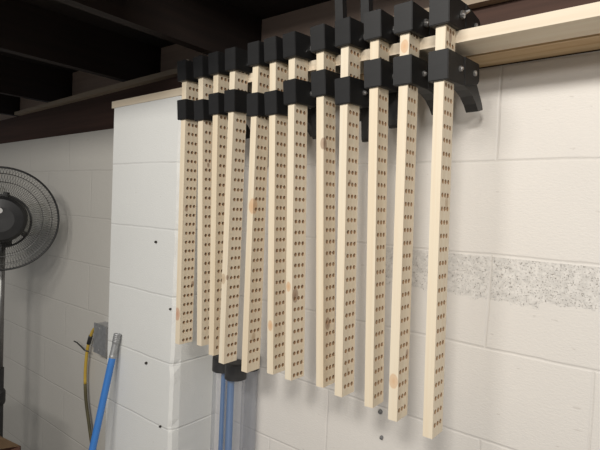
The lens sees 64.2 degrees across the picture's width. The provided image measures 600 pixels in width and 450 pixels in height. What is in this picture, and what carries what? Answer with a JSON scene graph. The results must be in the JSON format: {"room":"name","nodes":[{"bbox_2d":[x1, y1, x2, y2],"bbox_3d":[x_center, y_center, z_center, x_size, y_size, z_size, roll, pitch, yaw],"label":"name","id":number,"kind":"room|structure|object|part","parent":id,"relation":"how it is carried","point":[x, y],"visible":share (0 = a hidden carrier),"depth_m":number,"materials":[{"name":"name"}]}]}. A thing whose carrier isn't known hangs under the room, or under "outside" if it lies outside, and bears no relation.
{"room":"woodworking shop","nodes":[
{"label":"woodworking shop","id":0,"kind":"room"},
{"bbox_2d":[105,96,216,449],"bbox_3d":[-0.479,0.540,1.629,0.373,1.868,0.179,4,3,38],"label":"wall pillar","id":1,"kind":"structure","parent":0,"point":[175,391],"depth_m":1.52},
{"bbox_2d":[112,1,599,108],"bbox_3d":[0.497,-0.344,0.796,2.841,0.025,0.084,4,2,38],"label":"board","id":2,"kind":"object","parent":1,"relation":"on","point":[582,20],"visible":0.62,"depth_m":0.87,"materials":[{"name":"brown wood"}]},
{"bbox_2d":[175,59,197,344],"bbox_3d":[-0.288,-0.061,1.387,0.055,0.792,0.160,3,2,38],"label":"clamp","id":3,"kind":"object","parent":2,"relation":"hanging from","point":[186,220],"visible":0.9,"depth_m":1.34,"materials":[{"name":"brown wood"}]},
{"bbox_2d":[193,55,249,345],"bbox_3d":[-0.220,-0.065,1.361,0.066,0.779,0.204,4,3,36],"label":"clamp","id":4,"kind":"object","parent":2,"relation":"hanging from","point":[200,63],"visible":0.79,"depth_m":1.29,"materials":[{"name":"brown wood"}]},
{"bbox_3d":[-0.182,-0.280,1.387,0.026,0.058,0.111,1,4,38],"label":"lever","id":5,"kind":"part","parent":4,"relation":"part of","materials":[{"name":"black plastic"}]},
{"bbox_2d":[208,51,245,355],"bbox_3d":[-0.182,-0.054,1.303,0.055,0.794,0.160,2,2,38],"label":"clamp","id":6,"kind":"object","parent":2,"relation":"hanging from","point":[216,60],"visible":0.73,"depth_m":1.25,"materials":[{"name":"brown wood"}]},
{"bbox_2d":[219,47,252,363],"bbox_3d":[-0.142,-0.045,1.272,0.055,0.806,0.160,4,3,38],"label":"clamp","id":7,"kind":"object","parent":2,"relation":"hanging from","point":[236,59],"visible":0.92,"depth_m":1.23,"materials":[{"name":"brown wood"}]},
{"bbox_2d":[241,41,269,372],"bbox_3d":[-0.064,-0.040,1.239,0.055,0.809,0.203,4,3,38],"label":"clamp","id":8,"kind":"object","parent":2,"relation":"hanging from","point":[259,129],"visible":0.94,"depth_m":1.18,"materials":[{"name":"brown wood"}]},
{"bbox_2d":[264,36,311,374],"bbox_3d":[-0.018,-0.045,1.203,0.066,0.794,0.204,4,3,36],"label":"clamp","id":9,"kind":"object","parent":2,"relation":"hanging from","point":[275,108],"visible":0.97,"depth_m":1.13,"materials":[{"name":"brown wood"}]},
{"bbox_3d":[0.019,-0.259,1.228,0.026,0.058,0.111,1,4,38],"label":"lever","id":10,"kind":"part","parent":9,"relation":"part of","materials":[{"name":"black plastic"}]},
{"bbox_2d":[283,31,316,380],"bbox_3d":[0.016,-0.042,1.147,0.066,0.794,0.160,4,3,41],"label":"clamp","id":11,"kind":"object","parent":2,"relation":"hanging from","point":[297,94],"visible":0.95,"depth_m":1.10,"materials":[{"name":"brown wood"}]},
{"bbox_3d":[0.042,-0.255,1.160,0.021,0.092,0.019,1,4,41],"label":"lever","id":12,"kind":"part","parent":11,"relation":"part of","materials":[{"name":"black plastic"}]},
{"bbox_2d":[310,0,360,387],"bbox_3d":[0.095,-0.110,1.113,0.074,0.924,0.204,4,3,36],"label":"clamp","id":13,"kind":"object","parent":2,"relation":"hanging from","point":[322,36],"visible":0.94,"depth_m":1.04,"materials":[{"name":"brown wood"}]},
{"bbox_3d":[0.095,-0.494,1.103,0.021,0.156,0.019,0,4,38],"label":"lever","id":14,"kind":"part","parent":13,"relation":"part of","materials":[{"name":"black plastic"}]},
{"bbox_2d":[335,0,372,396],"bbox_3d":[0.128,-0.104,1.059,0.060,0.932,0.160,4,3,40],"label":"clamp","id":15,"kind":"object","parent":2,"relation":"hanging from","point":[351,95],"visible":0.99,"depth_m":1.01,"materials":[{"name":"brown wood"}]},
{"bbox_3d":[0.151,-0.233,1.074,0.021,0.092,0.019,2,5,40],"label":"lever","id":16,"kind":"part","parent":15,"relation":"part of","materials":[{"name":"black plastic"}]},
{"bbox_3d":[0.148,-0.491,1.060,0.021,0.156,0.019,2,5,40],"label":"lever","id":17,"kind":"part","parent":15,"relation":"part of","materials":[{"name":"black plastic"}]},
{"bbox_2d":[364,9,399,407],"bbox_3d":[0.179,-0.031,1.020,0.062,0.797,0.161,4,3,35],"label":"clamp","id":18,"kind":"object","parent":2,"relation":"hanging from","point":[378,24],"visible":0.97,"depth_m":0.96,"materials":[{"name":"brown wood"}]},
{"bbox_3d":[0.204,-0.255,1.033,0.021,0.092,0.019,2,5,37],"label":"lever","id":19,"kind":"part","parent":18,"relation":"part of","materials":[{"name":"black plastic"}]},
{"bbox_2d":[388,1,435,421],"bbox_3d":[0.249,-0.022,0.993,0.055,0.808,0.203,3,2,38],"label":"clamp","id":20,"kind":"object","parent":2,"relation":"hanging from","point":[411,21],"visible":0.98,"depth_m":0.93,"materials":[{"name":"brown wood"}]},
{"bbox_3d":[0.282,-0.268,1.022,0.026,0.058,0.111,3,5,38],"label":"lever","id":21,"kind":"part","parent":20,"relation":"part of","materials":[{"name":"black plastic"}]},
{"bbox_3d":[0.266,-0.304,1.002,0.041,0.052,0.076,3,5,38],"label":"jaw arm","id":22,"kind":"part","parent":20,"relation":"part of","materials":[{"name":"black plastic"}]},
{"bbox_3d":[0.267,-0.400,0.997,0.041,0.052,0.076,3,5,38],"label":"jaw arm","id":23,"kind":"part","parent":20,"relation":"part of","materials":[{"name":"black plastic"}]},
{"bbox_2d":[423,0,482,438],"bbox_3d":[0.307,-0.013,0.947,0.055,0.818,0.203,3,2,40],"label":"clamp","id":24,"kind":"object","parent":2,"relation":"hanging from","point":[449,71],"visible":0.99,"depth_m":0.89,"materials":[{"name":"brown wood"}]},
{"bbox_3d":[0.341,-0.263,0.976,0.026,0.058,0.111,3,5,40],"label":"lever","id":25,"kind":"part","parent":24,"relation":"part of","materials":[{"name":"black plastic"}]},
{"bbox_3d":[0.324,-0.298,0.957,0.041,0.052,0.076,3,5,40],"label":"jaw arm","id":26,"kind":"part","parent":24,"relation":"part of","materials":[{"name":"black plastic"}]},
{"bbox_3d":[0.325,-0.397,0.952,0.041,0.052,0.076,3,5,40],"label":"jaw arm","id":27,"kind":"part","parent":24,"relation":"part of","materials":[{"name":"black plastic"}]},
{"bbox_2d":[360,33,599,79],"bbox_3d":[0.557,-0.350,0.868,2.835,0.036,0.080,3,2,38],"label":"board","id":28,"kind":"object","parent":1,"relation":"on","point":[589,42],"visible":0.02,"depth_m":0.93,"materials":[{"name":"brown wood"}]},
{"bbox_2d":[0,0,330,72],"bbox_3d":[-0.461,-0.749,1.451,5.800,0.038,0.880,4,3,38],"label":"ceiling","id":29,"kind":"structure","parent":0,"point":[262,9],"depth_m":1.68,"materials":[{"name":"brown wood"}]},
{"bbox_2d":[0,94,19,116],"bbox_3d":[-1.975,-0.755,2.635,0.038,0.174,0.791,4,3,38],"label":"ceiling beam","id":30,"kind":"structure","parent":29,"relation":"attached to","point":[9,104],"depth_m":2.89,"materials":[{"name":"brown wood"}]},
{"bbox_2d":[0,55,72,102],"bbox_3d":[-1.465,-0.717,2.234,0.038,0.174,0.791,4,3,38],"label":"ceiling beam","id":31,"kind":"structure","parent":29,"relation":"attached to","point":[18,78],"depth_m":2.38,"materials":[{"name":"brown wood"}]},
{"bbox_2d":[0,0,160,81],"bbox_3d":[-0.859,-0.672,1.758,0.038,0.174,0.791,4,3,38],"label":"ceiling beam","id":32,"kind":"structure","parent":29,"relation":"attached to","point":[28,30],"depth_m":1.76,"materials":[{"name":"brown wood"}]},
{"bbox_2d":[55,0,261,54],"bbox_3d":[-0.397,-0.638,1.395,0.038,0.174,0.791,4,3,38],"label":"ceiling beam","id":33,"kind":"structure","parent":29,"relation":"attached to","point":[206,27],"depth_m":1.44,"materials":[{"name":"brown wood"}]},
{"bbox_2d":[0,0,428,120],"bbox_3d":[-0.213,-0.641,1.777,5.800,0.182,0.038,4,3,38],"label":"board","id":34,"kind":"object","parent":29,"relation":"attached to","point":[301,20],"depth_m":1.64,"materials":[{"name":"brown wood"}]},
{"bbox_2d":[212,354,224,373],"bbox_3d":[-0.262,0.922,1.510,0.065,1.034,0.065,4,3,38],"label":"end cap","id":35,"kind":"object","parent":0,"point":[217,367],"visible":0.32,"depth_m":1.46,"materials":[{"name":"black plastic"}]},
{"bbox_2d":[218,374,225,449],"bbox_3d":[-0.258,0.939,1.504,0.020,0.988,0.019,4,3,38],"label":"rod","id":36,"kind":"object","parent":35,"relation":"in","point":[223,380],"visible":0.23,"depth_m":1.48,"materials":[{"name":"blue metal"}]},
{"bbox_2d":[224,359,246,381],"bbox_3d":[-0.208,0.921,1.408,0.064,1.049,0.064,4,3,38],"label":"end cap","id":37,"kind":"object","parent":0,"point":[233,372],"visible":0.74,"depth_m":1.36,"materials":[{"name":"black plastic"}]},
{"bbox_2d":[225,381,233,449],"bbox_3d":[-0.224,0.946,1.417,0.024,0.985,0.022,4,3,38],"label":"rod","id":38,"kind":"object","parent":37,"relation":"in","point":[230,385],"visible":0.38,"depth_m":1.39,"materials":[{"name":"blue metal"}]},
{"bbox_2d":[0,51,599,449],"bbox_3d":[0.305,0.566,1.253,7.400,1.914,0.200,4,3,38],"label":"wall","id":39,"kind":"structure","parent":0,"point":[522,367],"depth_m":1.09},
{"bbox_2d":[92,321,107,356],"bbox_3d":[-0.813,0.463,1.971,0.128,0.122,0.051,4,3,38],"label":"junction box","id":40,"kind":"object","parent":39,"relation":"attached to","point":[100,346],"visible":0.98,"depth_m":1.94,"materials":[{"name":"metal"}]},
{"bbox_2d":[74,328,93,440],"bbox_3d":[-0.900,0.907,2.031,0.065,0.980,0.281,1,3,-39],"label":"power cord","id":41,"kind":"object","parent":40,"relation":"hanging from","point":[90,336],"visible":0.82,"depth_m":2.05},
{"bbox_2d":[14,0,509,115],"bbox_3d":[-0.281,-0.523,1.604,3.080,0.061,0.062,4,3,38],"label":"trim","id":42,"kind":"structure","parent":39,"relation":"attached to","point":[472,4],"depth_m":1.92,"materials":[{"name":"brown wood"}]},
{"bbox_2d":[0,0,599,143],"bbox_3d":[-0.323,-0.452,1.655,5.800,0.208,0.038,4,3,38],"label":"beam","id":43,"kind":"structure","parent":39,"relation":"on","point":[96,113],"depth_m":2.05,"materials":[{"name":"brown wood"}]},
{"bbox_3d":[-1.294,1.542,-0.692,7.400,0.120,5.300,4,3,38],"label":"floor","id":44,"kind":"structure","parent":0,"visible":0},
{"bbox_2d":[0,436,20,449],"bbox_3d":[-1.202,1.057,1.609,0.370,0.676,0.300,4,3,29],"label":"cardboard box","id":45,"kind":"object","parent":44,"relation":"on","point":[5,444],"visible":1,"depth_m":1.64,"materials":[{"name":"brown cardboard"}]},
{"bbox_2d":[0,166,59,436],"bbox_3d":[-1.315,0.562,2.065,0.400,1.618,0.436,4,3,38],"label":"pedestal fan","id":46,"kind":"object","parent":44,"relation":"on","point":[14,217],"visible":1,"depth_m":2.02,"materials":[{"name":"metal"}]},
{"bbox_2d":[89,333,120,449],"bbox_3d":[-0.704,0.889,1.541,0.025,1.057,0.238,5,3,42],"label":"pole","id":47,"kind":"object","parent":44,"relation":"on","point":[116,338],"visible":1,"depth_m":1.57,"materials":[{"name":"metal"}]}
]}

